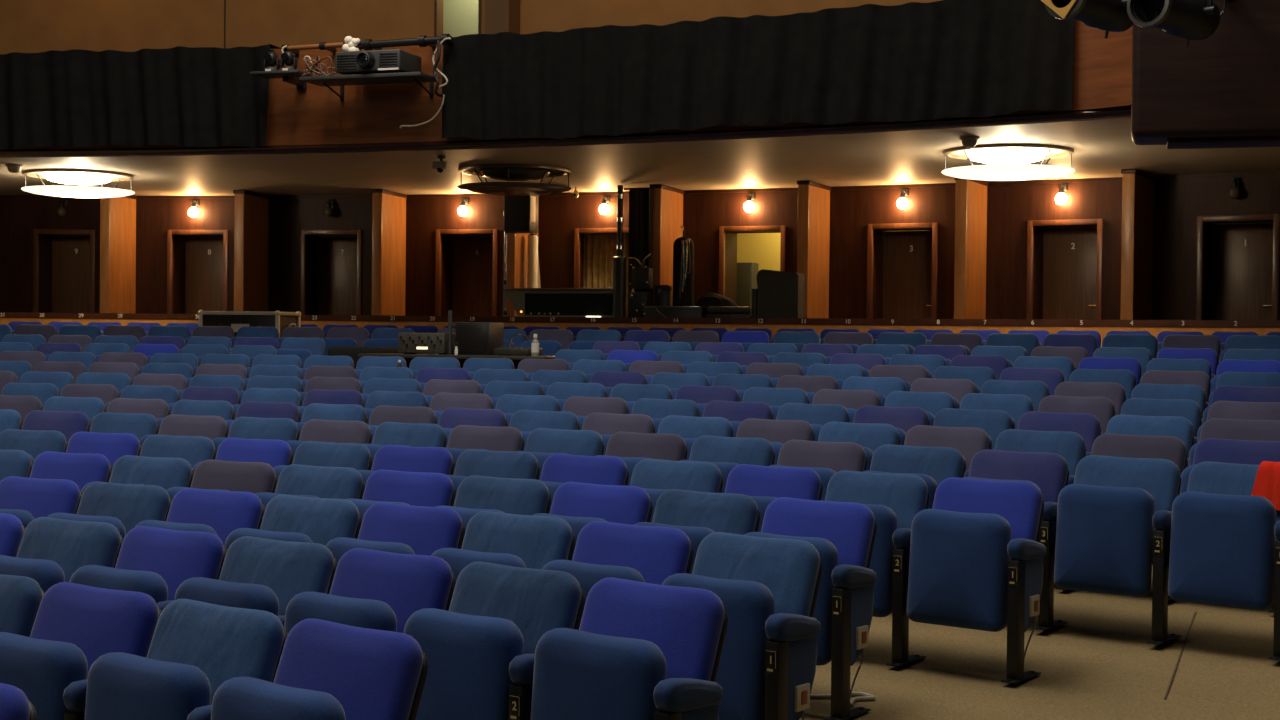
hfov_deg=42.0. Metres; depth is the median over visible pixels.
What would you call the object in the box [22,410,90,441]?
seat
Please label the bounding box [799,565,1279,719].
floor
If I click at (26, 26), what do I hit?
wall
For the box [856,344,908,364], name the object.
seat
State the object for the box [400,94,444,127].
cable
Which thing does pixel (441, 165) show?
ceiling camera
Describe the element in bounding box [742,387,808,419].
seat
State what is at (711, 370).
seat
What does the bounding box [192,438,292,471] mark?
seat
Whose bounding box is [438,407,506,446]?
seat
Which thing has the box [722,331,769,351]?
seat
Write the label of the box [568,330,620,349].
seat
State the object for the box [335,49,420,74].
projector
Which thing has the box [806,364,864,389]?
seat
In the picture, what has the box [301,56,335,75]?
cable tangle
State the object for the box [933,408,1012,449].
seat
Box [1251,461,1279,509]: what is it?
cloth
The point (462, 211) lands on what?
wall lamp
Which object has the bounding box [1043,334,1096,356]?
seat
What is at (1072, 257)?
door
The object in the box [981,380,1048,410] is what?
seat
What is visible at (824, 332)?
seat
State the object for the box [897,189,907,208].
wall lamp
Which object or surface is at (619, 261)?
stand pole
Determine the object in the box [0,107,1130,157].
trim
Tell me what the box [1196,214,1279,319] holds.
door
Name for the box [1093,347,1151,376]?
seat
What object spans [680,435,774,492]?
seat
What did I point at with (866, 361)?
seat
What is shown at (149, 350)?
seat
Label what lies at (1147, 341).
seat
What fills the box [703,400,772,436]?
seat
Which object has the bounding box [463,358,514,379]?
seat
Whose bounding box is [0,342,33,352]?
seat
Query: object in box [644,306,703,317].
trolley
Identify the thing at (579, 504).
seat
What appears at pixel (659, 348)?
seat
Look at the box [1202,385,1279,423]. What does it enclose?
seat
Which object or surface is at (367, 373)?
seat
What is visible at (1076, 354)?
seat
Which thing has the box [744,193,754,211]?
wall lamp
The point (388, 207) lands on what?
pillar
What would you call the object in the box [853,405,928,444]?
seat
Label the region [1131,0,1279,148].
balcony
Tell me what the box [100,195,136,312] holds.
pillar
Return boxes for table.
[328,346,398,368]
[358,353,554,368]
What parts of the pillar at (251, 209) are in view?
post, cornice, panel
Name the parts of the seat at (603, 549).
backrest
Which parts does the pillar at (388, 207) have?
post, cornice, panel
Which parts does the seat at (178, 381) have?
backrest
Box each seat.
[0,324,11,341]
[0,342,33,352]
[0,351,45,370]
[0,361,32,382]
[0,371,17,394]
[0,395,42,421]
[0,409,22,431]
[0,429,67,462]
[0,450,32,481]
[0,476,81,528]
[0,513,24,556]
[0,517,122,592]
[0,574,44,636]
[0,582,161,719]
[0,683,36,719]
[1,382,59,408]
[2,334,45,350]
[8,321,42,333]
[14,324,56,342]
[20,371,74,395]
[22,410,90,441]
[29,451,111,490]
[35,361,86,380]
[36,342,81,360]
[43,396,105,420]
[47,482,171,539]
[48,322,81,334]
[48,335,92,351]
[48,352,96,370]
[58,325,100,342]
[61,384,118,404]
[66,432,141,468]
[68,412,158,442]
[70,526,226,610]
[75,362,139,383]
[76,372,130,392]
[81,455,193,493]
[84,343,130,361]
[84,599,287,719]
[87,322,121,334]
[87,352,147,371]
[90,398,169,423]
[94,325,145,342]
[95,335,138,352]
[105,385,179,411]
[119,373,187,397]
[126,322,160,335]
[130,363,193,384]
[132,336,185,352]
[133,344,178,362]
[135,488,264,545]
[139,326,189,343]
[139,353,198,373]
[139,414,228,446]
[140,434,216,467]
[156,399,234,432]
[166,323,198,335]
[166,459,277,499]
[168,386,240,414]
[175,536,336,626]
[178,374,244,398]
[179,336,231,352]
[182,344,227,365]
[184,326,234,344]
[186,364,247,386]
[192,354,249,376]
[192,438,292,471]
[211,618,427,719]
[212,417,299,450]
[225,401,300,437]
[225,494,361,549]
[227,337,278,353]
[230,326,278,347]
[230,345,276,366]
[232,388,301,419]
[238,375,302,404]
[243,364,302,390]
[246,354,301,378]
[256,464,364,508]
[274,441,372,477]
[276,327,323,348]
[276,337,325,367]
[284,548,455,633]
[286,419,371,462]
[296,403,367,440]
[298,389,364,421]
[299,377,361,405]
[300,355,353,379]
[301,324,318,326]
[301,365,357,391]
[323,324,358,337]
[323,327,368,355]
[326,502,464,564]
[346,469,455,519]
[355,356,406,379]
[358,445,454,485]
[359,366,413,393]
[361,378,421,407]
[363,325,397,337]
[363,422,446,468]
[364,328,413,347]
[364,391,427,424]
[368,405,436,443]
[403,325,438,353]
[404,561,584,719]
[409,357,460,379]
[416,367,470,392]
[423,379,481,407]
[428,328,455,353]
[430,392,493,423]
[431,511,574,580]
[436,475,550,531]
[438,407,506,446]
[441,425,523,474]
[447,449,539,505]
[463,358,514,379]
[473,369,527,393]
[484,381,543,408]
[495,394,559,426]
[504,326,518,328]
[504,329,525,347]
[509,410,579,450]
[517,358,569,380]
[519,428,603,479]
[521,329,573,355]
[523,326,559,339]
[530,577,727,719]
[531,370,586,394]
[532,482,652,560]
[540,454,628,513]
[542,521,693,614]
[547,382,606,410]
[555,349,604,369]
[563,396,628,429]
[566,326,600,340]
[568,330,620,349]
[573,359,625,382]
[582,412,654,454]
[590,371,646,396]
[593,341,639,359]
[596,432,686,485]
[606,327,642,340]
[607,350,657,371]
[610,384,671,413]
[624,330,669,349]
[629,360,683,384]
[630,459,722,521]
[631,398,699,433]
[633,489,759,573]
[643,342,691,360]
[649,327,684,341]
[650,372,708,398]
[657,415,732,459]
[661,351,712,372]
[662,532,822,719]
[672,330,718,350]
[675,385,739,416]
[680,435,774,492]
[687,361,742,385]
[691,327,727,342]
[695,342,743,361]
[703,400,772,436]
[712,373,772,401]
[716,351,768,373]
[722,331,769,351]
[724,464,822,531]
[734,328,772,342]
[736,418,814,464]
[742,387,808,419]
[744,497,876,719]
[746,362,802,387]
[748,343,797,362]
[770,440,866,499]
[771,328,815,342]
[772,331,820,352]
[772,352,826,375]
[776,375,837,403]
[776,403,849,440]
[801,343,852,363]
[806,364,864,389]
[812,389,880,422]
[818,421,899,470]
[819,470,928,666]
[820,329,860,343]
[824,332,872,353]
[830,353,885,376]
[842,376,905,405]
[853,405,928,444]
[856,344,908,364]
[863,444,964,508]
[867,329,906,343]
[869,365,928,390]
[876,332,926,354]
[884,391,954,425]
[889,354,945,377]
[904,425,989,476]
[907,477,1045,683]
[910,378,975,408]
[912,329,952,344]
[913,345,966,365]
[930,333,981,354]
[933,366,994,392]
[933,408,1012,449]
[950,355,1008,379]
[959,393,1032,428]
[960,330,1000,345]
[963,449,1068,629]
[971,345,1025,366]
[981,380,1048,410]
[986,333,1038,355]
[995,429,1085,589]
[1000,367,1063,395]
[1007,330,1049,345]
[1013,356,1073,381]
[1017,411,1100,456]
[1031,346,1087,369]
[1038,395,1114,434]
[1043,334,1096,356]
[1054,381,1125,415]
[1054,455,1180,644]
[1056,330,1100,348]
[1069,369,1135,399]
[1078,357,1140,385]
[1091,433,1186,600]
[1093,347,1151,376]
[1101,334,1157,358]
[1106,331,1150,334]
[1106,414,1193,467]
[1120,398,1200,444]
[1131,383,1205,425]
[1139,358,1210,383]
[1141,370,1210,408]
[1156,331,1203,357]
[1157,348,1217,380]
[1162,335,1219,363]
[1168,461,1279,660]
[1180,438,1279,612]
[1188,418,1279,465]
[1197,401,1279,442]
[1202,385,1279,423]
[1208,372,1279,405]
[1210,359,1279,393]
[1211,331,1258,360]
[1219,335,1279,362]
[1223,349,1279,361]
[1267,332,1279,335]
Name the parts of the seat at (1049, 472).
backrest, number plate, leg, armrest, foot plate, panel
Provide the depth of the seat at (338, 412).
11.46 m
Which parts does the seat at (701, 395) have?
backrest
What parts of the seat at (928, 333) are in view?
backrest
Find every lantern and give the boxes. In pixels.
[1041,0,1133,38]
[1127,0,1226,46]
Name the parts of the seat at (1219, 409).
backrest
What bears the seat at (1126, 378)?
on the floor
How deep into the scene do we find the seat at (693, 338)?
17.16 m
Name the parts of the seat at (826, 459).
backrest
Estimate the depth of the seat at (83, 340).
18.29 m
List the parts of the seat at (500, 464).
backrest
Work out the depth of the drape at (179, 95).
17.54 m
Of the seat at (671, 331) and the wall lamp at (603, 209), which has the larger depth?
the wall lamp at (603, 209)
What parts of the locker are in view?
locker door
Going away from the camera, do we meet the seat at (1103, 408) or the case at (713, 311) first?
the seat at (1103, 408)
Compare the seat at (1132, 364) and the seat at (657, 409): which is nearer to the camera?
the seat at (657, 409)
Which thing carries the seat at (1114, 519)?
on the floor
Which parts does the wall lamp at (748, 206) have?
bulb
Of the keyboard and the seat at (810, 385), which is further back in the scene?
the keyboard
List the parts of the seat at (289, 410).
backrest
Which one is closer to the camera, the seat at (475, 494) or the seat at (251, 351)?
the seat at (475, 494)
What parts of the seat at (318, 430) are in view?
backrest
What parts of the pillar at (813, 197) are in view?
post, cornice, panel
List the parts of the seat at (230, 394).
backrest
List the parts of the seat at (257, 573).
backrest, armrest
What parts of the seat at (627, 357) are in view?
backrest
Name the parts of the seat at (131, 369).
backrest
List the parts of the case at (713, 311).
lid, edge trim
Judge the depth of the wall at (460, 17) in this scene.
24.63 m
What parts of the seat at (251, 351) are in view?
backrest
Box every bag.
[672,225,693,305]
[694,293,737,317]
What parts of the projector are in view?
len glass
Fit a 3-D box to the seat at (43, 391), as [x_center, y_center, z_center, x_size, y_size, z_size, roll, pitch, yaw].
[-4.926,0.585,13.294,0.562,0.798,0.431,1,1,15]
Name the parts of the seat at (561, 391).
backrest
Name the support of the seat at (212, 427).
on the floor
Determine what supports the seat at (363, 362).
on the floor
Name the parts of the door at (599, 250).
frame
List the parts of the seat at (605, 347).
backrest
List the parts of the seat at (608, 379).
backrest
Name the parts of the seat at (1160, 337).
backrest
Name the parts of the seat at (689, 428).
backrest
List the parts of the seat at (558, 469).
backrest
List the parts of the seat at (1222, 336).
backrest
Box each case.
[198,310,300,336]
[654,285,671,305]
[705,306,751,317]
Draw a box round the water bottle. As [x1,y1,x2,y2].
[531,334,538,355]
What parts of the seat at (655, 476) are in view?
backrest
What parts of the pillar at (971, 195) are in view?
post, cornice, panel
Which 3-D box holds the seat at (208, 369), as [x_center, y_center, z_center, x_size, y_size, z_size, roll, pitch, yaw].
[-3.777,0.433,14.845,0.562,0.792,0.421,1,1,17]
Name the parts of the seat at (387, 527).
backrest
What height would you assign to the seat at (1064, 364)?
0.792 m
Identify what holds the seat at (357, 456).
on the floor
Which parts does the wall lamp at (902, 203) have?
bulb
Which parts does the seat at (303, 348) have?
backrest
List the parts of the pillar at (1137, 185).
post, cornice, panel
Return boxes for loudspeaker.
[504,195,537,233]
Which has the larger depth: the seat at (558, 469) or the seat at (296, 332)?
the seat at (296, 332)
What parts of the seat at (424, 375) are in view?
backrest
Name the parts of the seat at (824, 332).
backrest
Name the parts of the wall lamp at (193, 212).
bulb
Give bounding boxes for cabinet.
[752,269,804,317]
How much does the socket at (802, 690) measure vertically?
0.085 m
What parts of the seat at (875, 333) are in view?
backrest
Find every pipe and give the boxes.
[281,42,360,54]
[358,34,453,50]
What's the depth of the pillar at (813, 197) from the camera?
20.89 m
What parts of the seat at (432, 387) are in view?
backrest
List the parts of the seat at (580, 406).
backrest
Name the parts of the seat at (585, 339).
backrest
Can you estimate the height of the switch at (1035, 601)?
0.045 m
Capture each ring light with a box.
[21,168,134,197]
[457,164,571,195]
[941,143,1074,180]
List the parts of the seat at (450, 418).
backrest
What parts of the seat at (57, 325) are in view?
backrest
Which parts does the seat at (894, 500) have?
backrest, number plate, leg, armrest, foot plate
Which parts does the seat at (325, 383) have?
backrest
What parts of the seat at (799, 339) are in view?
backrest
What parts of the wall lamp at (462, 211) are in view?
bulb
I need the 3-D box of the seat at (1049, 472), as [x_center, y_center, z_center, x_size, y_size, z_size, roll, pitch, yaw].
[1.793,0.848,8.052,0.565,0.798,0.431,1,1,37]
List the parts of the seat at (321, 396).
backrest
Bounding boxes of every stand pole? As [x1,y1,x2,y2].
[444,310,454,354]
[503,211,507,315]
[612,185,625,316]
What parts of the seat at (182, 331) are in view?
backrest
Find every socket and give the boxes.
[795,683,809,711]
[856,625,868,649]
[1029,594,1039,616]
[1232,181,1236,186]
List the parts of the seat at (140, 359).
backrest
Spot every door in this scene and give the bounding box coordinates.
[33,229,94,312]
[167,230,228,313]
[300,230,361,314]
[435,229,497,315]
[574,228,628,316]
[719,226,785,295]
[866,223,937,318]
[1026,219,1102,319]
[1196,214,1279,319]
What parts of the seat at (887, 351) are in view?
backrest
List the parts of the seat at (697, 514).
backrest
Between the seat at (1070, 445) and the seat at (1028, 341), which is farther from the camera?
the seat at (1028, 341)
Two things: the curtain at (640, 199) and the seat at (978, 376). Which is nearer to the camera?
the seat at (978, 376)
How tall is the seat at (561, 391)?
0.798 m
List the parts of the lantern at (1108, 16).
gel frame, knob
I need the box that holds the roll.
[527,234,537,287]
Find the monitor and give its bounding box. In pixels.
[455,322,503,354]
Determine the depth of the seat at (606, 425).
10.49 m
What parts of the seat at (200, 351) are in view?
backrest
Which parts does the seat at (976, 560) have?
backrest, number plate, leg, foot plate, armrest, panel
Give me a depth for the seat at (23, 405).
12.37 m
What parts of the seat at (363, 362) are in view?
backrest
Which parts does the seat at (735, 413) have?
backrest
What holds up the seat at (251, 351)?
on the floor
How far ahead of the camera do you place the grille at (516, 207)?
21.58 m
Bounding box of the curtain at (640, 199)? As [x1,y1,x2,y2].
[624,187,654,316]
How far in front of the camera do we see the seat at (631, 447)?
9.33 m
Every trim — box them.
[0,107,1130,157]
[0,171,1279,198]
[224,0,225,47]
[434,0,481,36]
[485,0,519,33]
[1164,611,1195,698]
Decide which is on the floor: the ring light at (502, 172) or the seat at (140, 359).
the seat at (140, 359)
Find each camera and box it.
[263,51,279,70]
[280,51,296,69]
[432,155,449,172]
[573,187,578,197]
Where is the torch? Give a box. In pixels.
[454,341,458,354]
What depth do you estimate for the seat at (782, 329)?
19.67 m
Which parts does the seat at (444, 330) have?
backrest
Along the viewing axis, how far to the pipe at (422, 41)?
16.55 m
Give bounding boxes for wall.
[0,0,940,53]
[0,175,1279,319]
[0,312,1279,346]
[443,0,477,36]
[737,230,931,271]
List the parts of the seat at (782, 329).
backrest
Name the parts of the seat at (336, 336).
backrest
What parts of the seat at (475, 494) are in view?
backrest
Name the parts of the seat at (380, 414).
backrest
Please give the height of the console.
1.227 m
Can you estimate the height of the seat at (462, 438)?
0.798 m
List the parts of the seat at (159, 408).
backrest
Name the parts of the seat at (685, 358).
backrest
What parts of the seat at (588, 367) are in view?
backrest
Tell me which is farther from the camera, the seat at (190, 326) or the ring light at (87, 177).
the seat at (190, 326)
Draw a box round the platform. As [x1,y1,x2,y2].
[250,70,311,88]
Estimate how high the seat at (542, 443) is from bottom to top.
0.798 m
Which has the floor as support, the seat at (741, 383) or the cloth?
the seat at (741, 383)
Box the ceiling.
[0,118,1279,195]
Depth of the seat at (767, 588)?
5.57 m
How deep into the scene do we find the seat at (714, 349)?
16.10 m
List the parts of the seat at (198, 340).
backrest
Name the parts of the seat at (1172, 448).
backrest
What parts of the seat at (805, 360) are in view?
backrest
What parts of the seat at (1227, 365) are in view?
backrest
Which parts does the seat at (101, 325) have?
backrest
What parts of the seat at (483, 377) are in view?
backrest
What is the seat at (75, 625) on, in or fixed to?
on the floor
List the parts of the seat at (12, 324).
backrest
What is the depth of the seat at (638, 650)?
4.84 m
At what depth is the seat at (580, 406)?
11.61 m
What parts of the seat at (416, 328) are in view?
backrest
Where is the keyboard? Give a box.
[494,334,542,355]
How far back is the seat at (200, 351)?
16.99 m
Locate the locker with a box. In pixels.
[736,262,757,313]
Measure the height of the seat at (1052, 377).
0.792 m
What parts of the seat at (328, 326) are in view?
backrest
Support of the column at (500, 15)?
attached to the wall at (26, 26)
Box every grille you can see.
[337,54,355,69]
[379,53,396,67]
[505,195,528,230]
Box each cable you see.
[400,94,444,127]
[432,37,450,87]
[433,40,442,96]
[810,692,874,707]
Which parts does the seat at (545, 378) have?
backrest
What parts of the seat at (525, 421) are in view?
backrest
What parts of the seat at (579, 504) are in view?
backrest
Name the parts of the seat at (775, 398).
backrest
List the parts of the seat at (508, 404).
backrest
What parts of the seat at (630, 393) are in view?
backrest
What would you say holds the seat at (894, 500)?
on the floor
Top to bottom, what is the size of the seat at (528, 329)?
0.792 m
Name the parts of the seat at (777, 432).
backrest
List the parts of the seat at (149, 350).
backrest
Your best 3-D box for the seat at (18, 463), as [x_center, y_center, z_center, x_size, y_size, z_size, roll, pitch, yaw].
[-3.598,0.891,9.053,0.562,0.798,0.431,1,1,22]
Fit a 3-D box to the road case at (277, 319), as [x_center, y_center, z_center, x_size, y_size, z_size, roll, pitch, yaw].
[-4.690,-0.107,20.123,1.089,0.981,0.672,1,1,12]
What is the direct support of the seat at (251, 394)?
on the floor
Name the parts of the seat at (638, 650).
backrest, leg, armrest, panel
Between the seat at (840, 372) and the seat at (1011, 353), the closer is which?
the seat at (840, 372)
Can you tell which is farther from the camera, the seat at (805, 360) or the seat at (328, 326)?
the seat at (328, 326)
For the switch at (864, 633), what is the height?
0.045 m
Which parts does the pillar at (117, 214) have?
post, panel, cornice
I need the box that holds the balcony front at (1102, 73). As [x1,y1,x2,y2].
[16,20,1132,148]
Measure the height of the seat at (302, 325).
0.792 m
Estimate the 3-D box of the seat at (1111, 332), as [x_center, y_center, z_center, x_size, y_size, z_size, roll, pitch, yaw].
[5.206,0.084,17.802,0.562,0.792,0.413,1,1,32]
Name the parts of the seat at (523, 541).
backrest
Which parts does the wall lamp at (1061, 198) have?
bulb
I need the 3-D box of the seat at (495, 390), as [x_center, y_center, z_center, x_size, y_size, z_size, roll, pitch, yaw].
[-1.018,0.564,12.846,0.562,0.798,0.431,1,1,24]
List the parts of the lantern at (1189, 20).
shutter lever, knob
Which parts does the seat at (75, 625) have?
leg, armrest, backrest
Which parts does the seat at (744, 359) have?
backrest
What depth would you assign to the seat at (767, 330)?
19.87 m
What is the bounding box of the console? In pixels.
[503,288,613,316]
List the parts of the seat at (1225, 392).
backrest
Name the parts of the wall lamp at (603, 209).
bulb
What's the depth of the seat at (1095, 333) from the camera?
18.13 m
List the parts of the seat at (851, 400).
backrest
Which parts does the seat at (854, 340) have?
backrest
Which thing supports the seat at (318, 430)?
on the floor
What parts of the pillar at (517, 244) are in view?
post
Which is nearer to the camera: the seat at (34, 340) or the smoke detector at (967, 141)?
the smoke detector at (967, 141)
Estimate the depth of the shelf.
16.48 m
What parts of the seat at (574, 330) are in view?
backrest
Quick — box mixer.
[398,332,454,354]
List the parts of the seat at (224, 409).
backrest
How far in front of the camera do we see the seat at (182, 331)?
19.04 m
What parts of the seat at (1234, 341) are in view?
backrest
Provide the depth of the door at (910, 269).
21.47 m
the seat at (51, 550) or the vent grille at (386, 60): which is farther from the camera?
the vent grille at (386, 60)
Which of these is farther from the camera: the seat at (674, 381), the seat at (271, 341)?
the seat at (271, 341)
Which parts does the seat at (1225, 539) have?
backrest, foot plate, leg, armrest, number plate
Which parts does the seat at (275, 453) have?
backrest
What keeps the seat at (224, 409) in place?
on the floor
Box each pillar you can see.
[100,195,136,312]
[233,190,269,310]
[371,189,406,315]
[507,195,539,315]
[650,184,683,305]
[797,180,831,317]
[954,177,988,318]
[1120,169,1154,319]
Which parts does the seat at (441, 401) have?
backrest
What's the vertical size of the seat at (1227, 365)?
0.792 m
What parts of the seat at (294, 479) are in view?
backrest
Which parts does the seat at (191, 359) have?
backrest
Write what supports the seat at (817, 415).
on the floor
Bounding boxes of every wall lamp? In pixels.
[56,199,66,216]
[188,200,198,216]
[324,199,334,216]
[458,198,468,215]
[599,196,609,213]
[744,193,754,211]
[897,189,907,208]
[1055,184,1066,204]
[1228,177,1240,198]
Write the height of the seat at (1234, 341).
0.792 m
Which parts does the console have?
trim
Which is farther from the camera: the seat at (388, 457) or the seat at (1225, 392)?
the seat at (1225, 392)
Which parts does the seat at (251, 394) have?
backrest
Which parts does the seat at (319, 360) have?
backrest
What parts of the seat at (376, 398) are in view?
backrest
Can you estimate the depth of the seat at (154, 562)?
6.16 m
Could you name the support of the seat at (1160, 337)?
on the floor
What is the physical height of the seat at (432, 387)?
0.798 m
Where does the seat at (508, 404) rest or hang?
on the floor
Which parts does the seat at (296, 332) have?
backrest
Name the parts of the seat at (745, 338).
backrest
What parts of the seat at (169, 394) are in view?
backrest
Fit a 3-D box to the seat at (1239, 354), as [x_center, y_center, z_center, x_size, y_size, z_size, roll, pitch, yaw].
[4.980,0.307,13.541,0.562,0.792,0.423,1,1,35]
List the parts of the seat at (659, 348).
backrest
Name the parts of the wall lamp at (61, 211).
bulb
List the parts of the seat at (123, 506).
backrest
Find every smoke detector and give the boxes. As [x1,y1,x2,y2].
[6,164,22,172]
[960,136,979,146]
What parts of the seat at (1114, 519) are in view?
backrest, number plate, leg, armrest, foot plate, panel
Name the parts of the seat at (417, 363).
backrest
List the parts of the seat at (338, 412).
backrest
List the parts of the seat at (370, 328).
backrest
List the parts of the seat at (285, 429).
backrest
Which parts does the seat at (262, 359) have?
backrest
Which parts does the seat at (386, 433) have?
backrest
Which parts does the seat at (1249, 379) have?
backrest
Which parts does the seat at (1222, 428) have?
backrest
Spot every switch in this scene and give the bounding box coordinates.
[801,690,807,704]
[862,631,866,643]
[1034,600,1037,611]
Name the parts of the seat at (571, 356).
backrest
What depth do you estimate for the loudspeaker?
21.59 m
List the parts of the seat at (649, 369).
backrest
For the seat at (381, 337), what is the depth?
18.36 m
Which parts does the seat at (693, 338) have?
backrest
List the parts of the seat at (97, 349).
backrest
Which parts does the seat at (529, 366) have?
backrest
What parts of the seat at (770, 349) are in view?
backrest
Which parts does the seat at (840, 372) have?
backrest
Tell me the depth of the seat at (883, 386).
12.51 m
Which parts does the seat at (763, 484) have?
backrest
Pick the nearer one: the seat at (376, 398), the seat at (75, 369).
the seat at (376, 398)
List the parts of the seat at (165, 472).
backrest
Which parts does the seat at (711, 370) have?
backrest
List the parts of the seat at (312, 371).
backrest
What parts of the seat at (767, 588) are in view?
backrest, number plate, leg, armrest, panel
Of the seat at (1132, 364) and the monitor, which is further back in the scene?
the monitor
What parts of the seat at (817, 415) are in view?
backrest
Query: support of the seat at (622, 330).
on the floor
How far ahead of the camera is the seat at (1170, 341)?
14.80 m
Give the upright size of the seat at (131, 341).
0.792 m
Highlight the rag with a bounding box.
[342,36,359,51]
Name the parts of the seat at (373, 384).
backrest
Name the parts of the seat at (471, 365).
backrest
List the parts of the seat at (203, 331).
backrest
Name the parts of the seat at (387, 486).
backrest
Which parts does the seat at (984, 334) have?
backrest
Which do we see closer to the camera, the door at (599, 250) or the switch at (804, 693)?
the switch at (804, 693)
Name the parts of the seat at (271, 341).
backrest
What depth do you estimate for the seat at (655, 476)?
8.18 m
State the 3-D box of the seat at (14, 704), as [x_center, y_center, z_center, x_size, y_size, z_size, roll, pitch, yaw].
[-1.717,1.169,3.921,0.565,0.798,0.431,1,1,36]
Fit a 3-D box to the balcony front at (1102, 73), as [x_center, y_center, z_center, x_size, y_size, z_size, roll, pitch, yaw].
[-3.439,-2.701,16.154,17.933,0.995,2.409,1,1,21]
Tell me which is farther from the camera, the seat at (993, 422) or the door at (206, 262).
the door at (206, 262)
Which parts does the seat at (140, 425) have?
backrest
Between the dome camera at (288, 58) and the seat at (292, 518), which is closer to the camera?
the seat at (292, 518)
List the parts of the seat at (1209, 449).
backrest, leg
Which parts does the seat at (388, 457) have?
backrest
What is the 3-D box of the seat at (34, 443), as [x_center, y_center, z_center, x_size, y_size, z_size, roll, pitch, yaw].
[-3.761,0.829,10.084,0.562,0.798,0.431,1,1,20]
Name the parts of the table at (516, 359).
modesty panel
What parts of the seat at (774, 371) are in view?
backrest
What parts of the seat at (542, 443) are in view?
backrest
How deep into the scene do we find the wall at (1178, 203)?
22.10 m
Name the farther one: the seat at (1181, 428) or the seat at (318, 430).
the seat at (318, 430)
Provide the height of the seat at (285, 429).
0.798 m
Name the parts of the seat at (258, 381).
backrest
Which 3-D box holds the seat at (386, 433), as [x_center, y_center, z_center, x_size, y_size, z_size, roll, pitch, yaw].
[-1.451,0.785,10.059,0.562,0.798,0.431,1,1,27]
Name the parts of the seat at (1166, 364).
backrest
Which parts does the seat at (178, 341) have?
backrest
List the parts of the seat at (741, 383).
backrest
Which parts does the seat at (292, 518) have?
backrest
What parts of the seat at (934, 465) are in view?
backrest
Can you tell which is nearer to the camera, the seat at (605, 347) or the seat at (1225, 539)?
the seat at (1225, 539)
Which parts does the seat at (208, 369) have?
backrest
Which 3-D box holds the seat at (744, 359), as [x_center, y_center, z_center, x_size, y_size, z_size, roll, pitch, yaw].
[0.888,0.323,14.940,0.562,0.792,0.420,1,1,27]
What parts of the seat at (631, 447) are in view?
backrest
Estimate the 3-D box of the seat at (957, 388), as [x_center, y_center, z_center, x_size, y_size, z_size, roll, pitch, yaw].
[2.182,0.533,12.160,0.562,0.792,0.418,1,1,32]
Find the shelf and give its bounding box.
[299,72,438,100]
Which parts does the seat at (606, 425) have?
backrest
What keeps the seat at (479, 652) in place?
on the floor
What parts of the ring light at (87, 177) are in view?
dish, lamp shade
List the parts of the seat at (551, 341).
backrest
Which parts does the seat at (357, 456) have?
backrest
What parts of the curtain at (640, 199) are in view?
rail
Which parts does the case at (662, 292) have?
lid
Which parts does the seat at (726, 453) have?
backrest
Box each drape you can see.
[0,44,280,149]
[442,0,1074,139]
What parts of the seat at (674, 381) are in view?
backrest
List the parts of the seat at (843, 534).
backrest, number plate, leg, foot plate, armrest, panel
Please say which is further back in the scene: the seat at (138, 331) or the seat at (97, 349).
the seat at (138, 331)
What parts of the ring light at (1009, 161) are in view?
dish, lamp shade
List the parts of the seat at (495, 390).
backrest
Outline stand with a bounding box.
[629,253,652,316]
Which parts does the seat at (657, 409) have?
backrest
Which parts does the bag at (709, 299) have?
handle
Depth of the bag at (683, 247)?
21.05 m
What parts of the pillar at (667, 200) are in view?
post, cornice, panel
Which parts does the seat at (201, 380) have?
backrest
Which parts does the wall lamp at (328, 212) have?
bulb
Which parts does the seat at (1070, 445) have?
backrest, armrest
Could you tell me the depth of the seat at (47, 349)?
17.34 m
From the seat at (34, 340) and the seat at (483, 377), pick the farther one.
the seat at (34, 340)
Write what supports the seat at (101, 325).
on the floor
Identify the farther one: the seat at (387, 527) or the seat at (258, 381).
the seat at (258, 381)
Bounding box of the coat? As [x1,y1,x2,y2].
[526,233,540,287]
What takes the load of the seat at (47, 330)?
on the floor
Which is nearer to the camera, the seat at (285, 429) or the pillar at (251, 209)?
the seat at (285, 429)
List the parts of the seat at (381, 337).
backrest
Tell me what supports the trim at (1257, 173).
attached to the wall at (1178, 203)
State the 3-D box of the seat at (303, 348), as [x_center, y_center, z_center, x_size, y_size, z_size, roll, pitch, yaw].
[-3.594,0.159,17.607,0.562,0.792,0.416,1,1,15]
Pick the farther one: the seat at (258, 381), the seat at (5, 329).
the seat at (5, 329)
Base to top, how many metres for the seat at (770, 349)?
0.792 m
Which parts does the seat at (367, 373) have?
backrest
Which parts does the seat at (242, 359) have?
backrest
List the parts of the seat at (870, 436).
backrest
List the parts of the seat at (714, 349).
backrest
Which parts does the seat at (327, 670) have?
backrest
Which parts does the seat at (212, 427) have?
backrest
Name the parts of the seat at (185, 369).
backrest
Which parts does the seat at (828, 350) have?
backrest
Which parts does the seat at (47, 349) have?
backrest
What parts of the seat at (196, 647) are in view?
armrest, backrest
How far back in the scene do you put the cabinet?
20.49 m
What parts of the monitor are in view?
panel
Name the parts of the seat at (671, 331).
backrest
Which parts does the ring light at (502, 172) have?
lamp shade, dish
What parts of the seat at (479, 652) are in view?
number plate, backrest, leg, armrest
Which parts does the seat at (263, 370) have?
backrest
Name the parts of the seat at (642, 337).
backrest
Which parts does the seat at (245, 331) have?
backrest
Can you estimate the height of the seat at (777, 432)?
0.798 m
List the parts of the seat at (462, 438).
backrest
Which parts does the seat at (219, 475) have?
backrest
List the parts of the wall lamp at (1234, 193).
bulb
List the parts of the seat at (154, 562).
armrest, backrest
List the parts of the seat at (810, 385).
backrest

